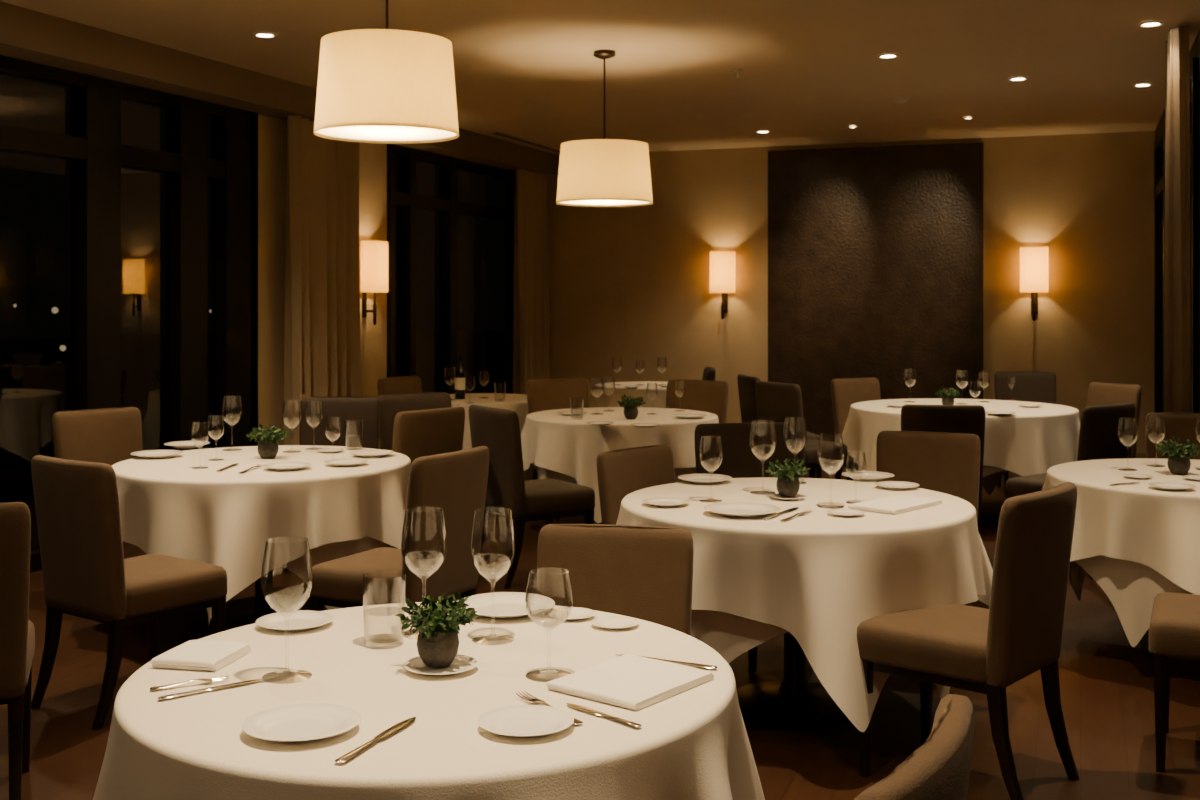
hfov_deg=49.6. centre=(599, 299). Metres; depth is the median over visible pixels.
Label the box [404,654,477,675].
saucer
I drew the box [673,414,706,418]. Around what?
plate
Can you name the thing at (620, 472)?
dining chair
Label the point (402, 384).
dining chair
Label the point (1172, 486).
plate
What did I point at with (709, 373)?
dining chair
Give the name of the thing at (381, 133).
diffuser
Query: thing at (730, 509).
plate
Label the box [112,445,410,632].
dining table
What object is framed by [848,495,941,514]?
folded napkin
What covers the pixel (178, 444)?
plate
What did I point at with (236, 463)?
table knife
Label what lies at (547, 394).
dining chair
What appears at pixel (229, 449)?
wine glass
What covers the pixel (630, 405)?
potted plant
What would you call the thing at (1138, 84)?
recessed light
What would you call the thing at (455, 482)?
dining chair
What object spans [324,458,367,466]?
plate
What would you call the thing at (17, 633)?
dining chair
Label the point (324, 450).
plate
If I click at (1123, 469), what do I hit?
wine glass
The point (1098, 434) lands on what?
dining chair
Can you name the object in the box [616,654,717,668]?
table knife
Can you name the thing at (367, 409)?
dining chair
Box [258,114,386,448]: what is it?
wall
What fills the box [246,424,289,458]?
potted plant
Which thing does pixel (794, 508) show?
table knife
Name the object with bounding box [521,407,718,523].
dining table
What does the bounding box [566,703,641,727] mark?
table knife
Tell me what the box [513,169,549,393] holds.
curtain
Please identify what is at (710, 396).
dining chair
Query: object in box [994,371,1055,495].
dining chair
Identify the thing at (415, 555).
wine glass
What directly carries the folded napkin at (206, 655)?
on the dining table at (693, 743)
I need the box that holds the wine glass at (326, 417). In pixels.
[325,417,340,439]
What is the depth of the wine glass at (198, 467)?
5.69 m
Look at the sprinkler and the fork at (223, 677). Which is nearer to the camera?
the fork at (223, 677)
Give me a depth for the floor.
4.66 m
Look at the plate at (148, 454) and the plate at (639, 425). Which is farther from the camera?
the plate at (639, 425)
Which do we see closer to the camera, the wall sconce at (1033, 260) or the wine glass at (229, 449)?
the wine glass at (229, 449)
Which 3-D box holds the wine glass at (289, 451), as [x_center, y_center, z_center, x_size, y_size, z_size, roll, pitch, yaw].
[-1.493,0.612,6.303,0.092,0.250,0.092,0,0,33]
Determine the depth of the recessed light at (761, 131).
11.57 m
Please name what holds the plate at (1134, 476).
on the dining table at (1139, 542)
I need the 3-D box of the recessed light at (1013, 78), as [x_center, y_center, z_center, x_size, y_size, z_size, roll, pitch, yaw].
[2.843,-1.503,8.842,0.124,0.011,0.124,0,0,20]
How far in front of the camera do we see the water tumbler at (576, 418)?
8.04 m
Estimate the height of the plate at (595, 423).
0.015 m
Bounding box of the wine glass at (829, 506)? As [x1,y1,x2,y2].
[817,433,844,508]
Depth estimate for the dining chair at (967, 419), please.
7.26 m
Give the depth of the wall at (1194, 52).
7.25 m
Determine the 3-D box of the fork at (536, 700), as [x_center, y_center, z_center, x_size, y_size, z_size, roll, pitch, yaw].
[-0.092,0.731,2.334,0.025,0.009,0.206,0,0,-34]
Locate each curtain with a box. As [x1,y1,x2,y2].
[284,116,360,444]
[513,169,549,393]
[1164,26,1190,412]
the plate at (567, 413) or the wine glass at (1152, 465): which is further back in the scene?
the plate at (567, 413)
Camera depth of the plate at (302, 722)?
2.24 m
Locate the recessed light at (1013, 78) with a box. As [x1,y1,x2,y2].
[1008,77,1027,80]
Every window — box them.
[0,55,257,572]
[387,144,514,393]
[1154,57,1198,412]
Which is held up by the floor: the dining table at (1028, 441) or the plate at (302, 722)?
the dining table at (1028, 441)
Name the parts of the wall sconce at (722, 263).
lamp shade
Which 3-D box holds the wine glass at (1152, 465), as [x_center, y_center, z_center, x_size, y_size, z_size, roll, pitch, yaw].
[2.469,0.627,5.772,0.081,0.220,0.081,0,0,45]
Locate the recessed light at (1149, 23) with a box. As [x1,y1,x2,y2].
[1139,21,1162,26]
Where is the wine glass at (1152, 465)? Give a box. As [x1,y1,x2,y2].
[1146,416,1165,466]
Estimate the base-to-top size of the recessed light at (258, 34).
0.011 m
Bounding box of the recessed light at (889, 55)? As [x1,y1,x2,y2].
[878,53,897,58]
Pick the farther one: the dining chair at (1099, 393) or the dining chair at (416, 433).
the dining chair at (1099, 393)
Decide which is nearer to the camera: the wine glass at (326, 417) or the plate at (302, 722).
the plate at (302, 722)
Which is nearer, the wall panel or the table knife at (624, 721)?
the table knife at (624, 721)
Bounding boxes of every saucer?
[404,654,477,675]
[770,493,805,500]
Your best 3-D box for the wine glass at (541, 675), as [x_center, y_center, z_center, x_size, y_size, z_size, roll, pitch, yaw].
[-0.100,0.634,2.548,0.094,0.205,0.094,0,0,16]
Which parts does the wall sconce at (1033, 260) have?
lamp shade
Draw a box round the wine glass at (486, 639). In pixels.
[471,507,514,645]
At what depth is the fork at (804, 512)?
4.40 m
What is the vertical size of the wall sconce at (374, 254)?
0.670 m
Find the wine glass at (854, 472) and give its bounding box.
[846,452,866,503]
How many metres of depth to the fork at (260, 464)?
5.62 m
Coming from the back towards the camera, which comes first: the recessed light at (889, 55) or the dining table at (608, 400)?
the dining table at (608, 400)
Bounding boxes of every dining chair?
[0,502,34,799]
[31,455,226,729]
[52,407,142,465]
[283,397,380,571]
[308,446,489,610]
[377,376,421,396]
[378,392,451,450]
[392,406,464,548]
[468,405,594,588]
[527,379,588,520]
[537,524,693,635]
[597,445,756,671]
[666,379,727,422]
[694,423,795,477]
[702,367,715,380]
[737,374,822,477]
[755,381,854,479]
[831,377,880,478]
[854,694,974,799]
[857,482,1079,799]
[876,431,980,520]
[901,404,985,536]
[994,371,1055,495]
[1005,403,1135,578]
[1087,382,1141,457]
[1145,412,1199,459]
[1149,592,1199,772]
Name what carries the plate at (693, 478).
on the dining table at (812, 578)
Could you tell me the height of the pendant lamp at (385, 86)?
0.824 m
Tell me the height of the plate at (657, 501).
0.015 m
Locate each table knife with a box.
[157,679,261,699]
[217,463,237,471]
[335,717,415,762]
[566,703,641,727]
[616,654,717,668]
[763,507,797,518]
[1109,482,1139,485]
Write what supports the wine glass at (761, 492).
on the dining table at (812, 578)
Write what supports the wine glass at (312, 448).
on the dining table at (225, 518)
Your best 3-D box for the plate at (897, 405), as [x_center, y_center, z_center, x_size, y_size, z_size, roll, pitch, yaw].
[2.066,0.728,8.954,0.193,0.017,0.193,0,0,20]
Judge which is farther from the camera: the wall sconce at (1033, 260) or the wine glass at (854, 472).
the wall sconce at (1033, 260)
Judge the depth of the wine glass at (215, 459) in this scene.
5.98 m
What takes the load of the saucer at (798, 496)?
on the dining table at (812, 578)
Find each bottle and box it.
[455,357,464,398]
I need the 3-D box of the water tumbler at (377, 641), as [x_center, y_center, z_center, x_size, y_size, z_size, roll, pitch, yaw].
[-0.463,0.662,2.785,0.094,0.150,0.094,0,0,20]
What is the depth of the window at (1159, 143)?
9.83 m
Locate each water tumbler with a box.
[345,419,362,449]
[362,569,405,648]
[494,382,505,399]
[570,397,583,419]
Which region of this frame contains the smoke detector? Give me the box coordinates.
[894,97,907,102]
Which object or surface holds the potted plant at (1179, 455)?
on the dining table at (1139, 542)
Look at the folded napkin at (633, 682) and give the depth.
2.46 m
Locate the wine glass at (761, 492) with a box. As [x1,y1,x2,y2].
[750,420,775,494]
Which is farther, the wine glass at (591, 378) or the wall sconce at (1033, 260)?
the wall sconce at (1033, 260)
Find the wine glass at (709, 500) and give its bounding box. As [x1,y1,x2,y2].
[699,437,722,502]
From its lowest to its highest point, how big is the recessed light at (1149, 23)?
0.011 m
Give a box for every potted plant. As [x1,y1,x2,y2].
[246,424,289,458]
[395,591,480,666]
[617,394,645,418]
[765,456,809,496]
[935,387,959,404]
[1156,438,1199,474]
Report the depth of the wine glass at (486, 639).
2.81 m
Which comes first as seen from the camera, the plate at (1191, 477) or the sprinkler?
the plate at (1191, 477)
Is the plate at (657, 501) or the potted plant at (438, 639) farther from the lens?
the plate at (657, 501)
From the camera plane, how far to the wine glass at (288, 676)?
2.54 m
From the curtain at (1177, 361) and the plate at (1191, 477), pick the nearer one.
the plate at (1191, 477)
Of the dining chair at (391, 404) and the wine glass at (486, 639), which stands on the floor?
the dining chair at (391, 404)
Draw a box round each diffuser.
[316,126,456,140]
[559,200,649,204]
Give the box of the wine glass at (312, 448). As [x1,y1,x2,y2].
[305,403,322,449]
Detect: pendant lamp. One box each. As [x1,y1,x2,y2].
[314,0,458,143]
[556,50,652,206]
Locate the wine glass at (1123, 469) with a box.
[1118,417,1137,470]
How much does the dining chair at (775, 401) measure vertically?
0.921 m
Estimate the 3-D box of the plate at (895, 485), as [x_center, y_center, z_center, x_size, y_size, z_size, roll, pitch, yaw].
[1.164,0.729,5.096,0.172,0.015,0.172,0,0,20]
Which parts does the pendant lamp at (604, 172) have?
stem, lamp shade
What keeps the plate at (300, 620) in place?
on the dining table at (693, 743)
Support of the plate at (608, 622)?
on the dining table at (693, 743)
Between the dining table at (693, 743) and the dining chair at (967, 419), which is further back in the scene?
the dining chair at (967, 419)
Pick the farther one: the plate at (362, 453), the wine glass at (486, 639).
the plate at (362, 453)
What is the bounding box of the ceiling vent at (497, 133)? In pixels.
[489,132,559,152]
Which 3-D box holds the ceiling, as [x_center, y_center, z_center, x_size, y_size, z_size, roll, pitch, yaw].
[0.595,-1.560,5.644,8.600,0.100,14.800,0,0,20]
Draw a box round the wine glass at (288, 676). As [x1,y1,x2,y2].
[261,536,312,683]
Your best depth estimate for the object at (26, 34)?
7.91 m
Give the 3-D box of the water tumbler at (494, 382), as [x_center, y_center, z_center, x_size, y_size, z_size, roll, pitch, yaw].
[-0.730,0.669,9.486,0.085,0.135,0.085,0,0,20]
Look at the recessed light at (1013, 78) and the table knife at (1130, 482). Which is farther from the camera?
the recessed light at (1013, 78)
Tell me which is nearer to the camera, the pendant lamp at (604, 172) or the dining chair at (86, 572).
the dining chair at (86, 572)
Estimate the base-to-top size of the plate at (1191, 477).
0.012 m
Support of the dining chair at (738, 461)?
on the floor
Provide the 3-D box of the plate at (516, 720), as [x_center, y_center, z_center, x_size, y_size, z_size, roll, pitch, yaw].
[-0.127,0.730,2.239,0.165,0.015,0.165,0,0,20]
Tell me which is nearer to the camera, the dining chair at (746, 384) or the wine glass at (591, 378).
the wine glass at (591, 378)
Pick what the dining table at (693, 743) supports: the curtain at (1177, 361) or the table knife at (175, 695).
the table knife at (175, 695)
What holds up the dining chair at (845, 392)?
on the floor
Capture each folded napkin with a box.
[151,640,250,670]
[546,654,713,710]
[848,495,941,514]
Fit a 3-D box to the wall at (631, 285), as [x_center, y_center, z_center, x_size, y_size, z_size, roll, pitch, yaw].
[3.093,-0.010,12.397,8.600,3.000,0.200,0,0,20]
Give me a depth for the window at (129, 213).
7.75 m
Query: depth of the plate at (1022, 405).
8.98 m
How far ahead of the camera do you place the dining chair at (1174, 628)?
4.10 m
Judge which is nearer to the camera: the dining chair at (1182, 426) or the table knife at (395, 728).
the table knife at (395, 728)
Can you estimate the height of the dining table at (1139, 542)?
0.752 m
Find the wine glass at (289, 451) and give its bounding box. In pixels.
[282,400,301,452]
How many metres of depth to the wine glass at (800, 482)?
5.22 m
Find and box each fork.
[150,675,229,689]
[239,464,263,472]
[515,691,582,724]
[780,510,812,520]
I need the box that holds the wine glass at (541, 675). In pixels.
[525,567,572,682]
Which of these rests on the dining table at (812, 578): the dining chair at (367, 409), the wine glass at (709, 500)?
the wine glass at (709, 500)
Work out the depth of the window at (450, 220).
11.82 m
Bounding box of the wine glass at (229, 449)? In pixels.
[222,395,241,450]
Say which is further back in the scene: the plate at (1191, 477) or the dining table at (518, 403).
the dining table at (518, 403)
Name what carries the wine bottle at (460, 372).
on the dining table at (518, 403)
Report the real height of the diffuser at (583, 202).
0.001 m
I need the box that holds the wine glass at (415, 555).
[401,506,446,639]
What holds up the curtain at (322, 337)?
hanging from the wall at (272, 132)
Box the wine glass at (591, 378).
[590,378,603,414]
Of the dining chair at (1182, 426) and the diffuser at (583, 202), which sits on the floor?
the dining chair at (1182, 426)
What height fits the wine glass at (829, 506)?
0.260 m
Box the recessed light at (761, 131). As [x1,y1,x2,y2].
[756,130,769,132]
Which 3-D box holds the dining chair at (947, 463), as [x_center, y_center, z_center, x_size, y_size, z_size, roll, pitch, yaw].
[1.389,1.043,5.645,0.458,0.893,0.551,0,0,23]
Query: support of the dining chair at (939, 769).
on the floor
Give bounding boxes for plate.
[131,450,182,458]
[164,441,209,447]
[242,703,360,741]
[256,610,333,630]
[262,462,311,470]
[316,448,343,452]
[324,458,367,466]
[350,450,393,456]
[457,592,554,618]
[478,705,573,736]
[548,607,595,619]
[557,411,586,415]
[586,421,613,425]
[591,616,638,628]
[630,423,659,427]
[642,497,689,506]
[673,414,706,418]
[678,474,731,483]
[704,502,779,517]
[827,509,864,516]
[842,471,894,480]
[875,481,919,489]
[886,403,905,407]
[985,411,1016,415]
[1018,404,1042,407]
[1123,474,1152,478]
[1148,482,1195,490]
[1182,475,1199,480]
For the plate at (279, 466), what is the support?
on the dining table at (225, 518)
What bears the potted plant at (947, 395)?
on the dining table at (1028, 441)
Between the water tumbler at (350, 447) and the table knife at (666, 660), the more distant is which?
the water tumbler at (350, 447)
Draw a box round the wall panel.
[768,142,983,441]
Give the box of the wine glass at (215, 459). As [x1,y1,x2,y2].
[207,415,223,460]
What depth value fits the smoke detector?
9.68 m
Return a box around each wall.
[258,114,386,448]
[548,131,1154,452]
[1155,29,1199,412]
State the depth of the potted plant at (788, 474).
4.81 m
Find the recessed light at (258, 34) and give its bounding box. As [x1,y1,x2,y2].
[254,32,275,37]
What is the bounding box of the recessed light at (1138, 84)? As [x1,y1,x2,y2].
[1133,83,1152,86]
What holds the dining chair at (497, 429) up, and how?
on the floor
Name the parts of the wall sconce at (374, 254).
lamp shade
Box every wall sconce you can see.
[361,241,387,324]
[710,251,734,318]
[1020,247,1047,320]
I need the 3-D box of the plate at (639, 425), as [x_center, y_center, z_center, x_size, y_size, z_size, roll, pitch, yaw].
[0.261,0.729,7.544,0.174,0.016,0.174,0,0,20]
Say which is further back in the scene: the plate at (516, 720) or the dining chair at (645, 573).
the dining chair at (645, 573)
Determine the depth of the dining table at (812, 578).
4.23 m
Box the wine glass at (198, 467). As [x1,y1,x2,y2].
[191,425,208,468]
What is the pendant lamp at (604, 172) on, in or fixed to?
hanging from the ceiling
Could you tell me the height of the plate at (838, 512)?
0.012 m
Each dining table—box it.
[93,601,764,799]
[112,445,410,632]
[450,393,527,449]
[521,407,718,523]
[589,381,667,407]
[616,477,992,731]
[840,398,1079,520]
[1042,458,1199,658]
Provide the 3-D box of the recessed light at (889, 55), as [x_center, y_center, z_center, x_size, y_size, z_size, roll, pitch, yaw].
[1.775,-1.503,8.012,0.124,0.011,0.124,0,0,20]
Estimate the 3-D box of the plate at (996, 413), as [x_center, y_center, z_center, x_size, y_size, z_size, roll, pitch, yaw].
[2.563,0.728,8.331,0.205,0.018,0.205,0,0,20]
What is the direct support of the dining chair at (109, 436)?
on the floor
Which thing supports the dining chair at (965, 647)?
on the floor
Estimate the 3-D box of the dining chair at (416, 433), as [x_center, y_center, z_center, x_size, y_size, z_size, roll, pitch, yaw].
[-1.059,1.030,6.942,0.568,0.921,0.472,0,0,40]
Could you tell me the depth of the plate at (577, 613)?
3.04 m
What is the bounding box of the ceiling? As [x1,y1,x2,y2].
[0,0,1199,155]
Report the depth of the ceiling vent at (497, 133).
12.30 m
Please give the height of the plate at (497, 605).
0.021 m
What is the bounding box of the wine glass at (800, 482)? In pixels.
[783,417,806,484]
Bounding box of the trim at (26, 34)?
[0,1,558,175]
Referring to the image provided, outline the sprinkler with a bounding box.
[733,69,742,77]
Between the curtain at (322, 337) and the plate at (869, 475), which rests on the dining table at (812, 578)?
the plate at (869, 475)
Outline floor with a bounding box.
[0,460,1199,799]

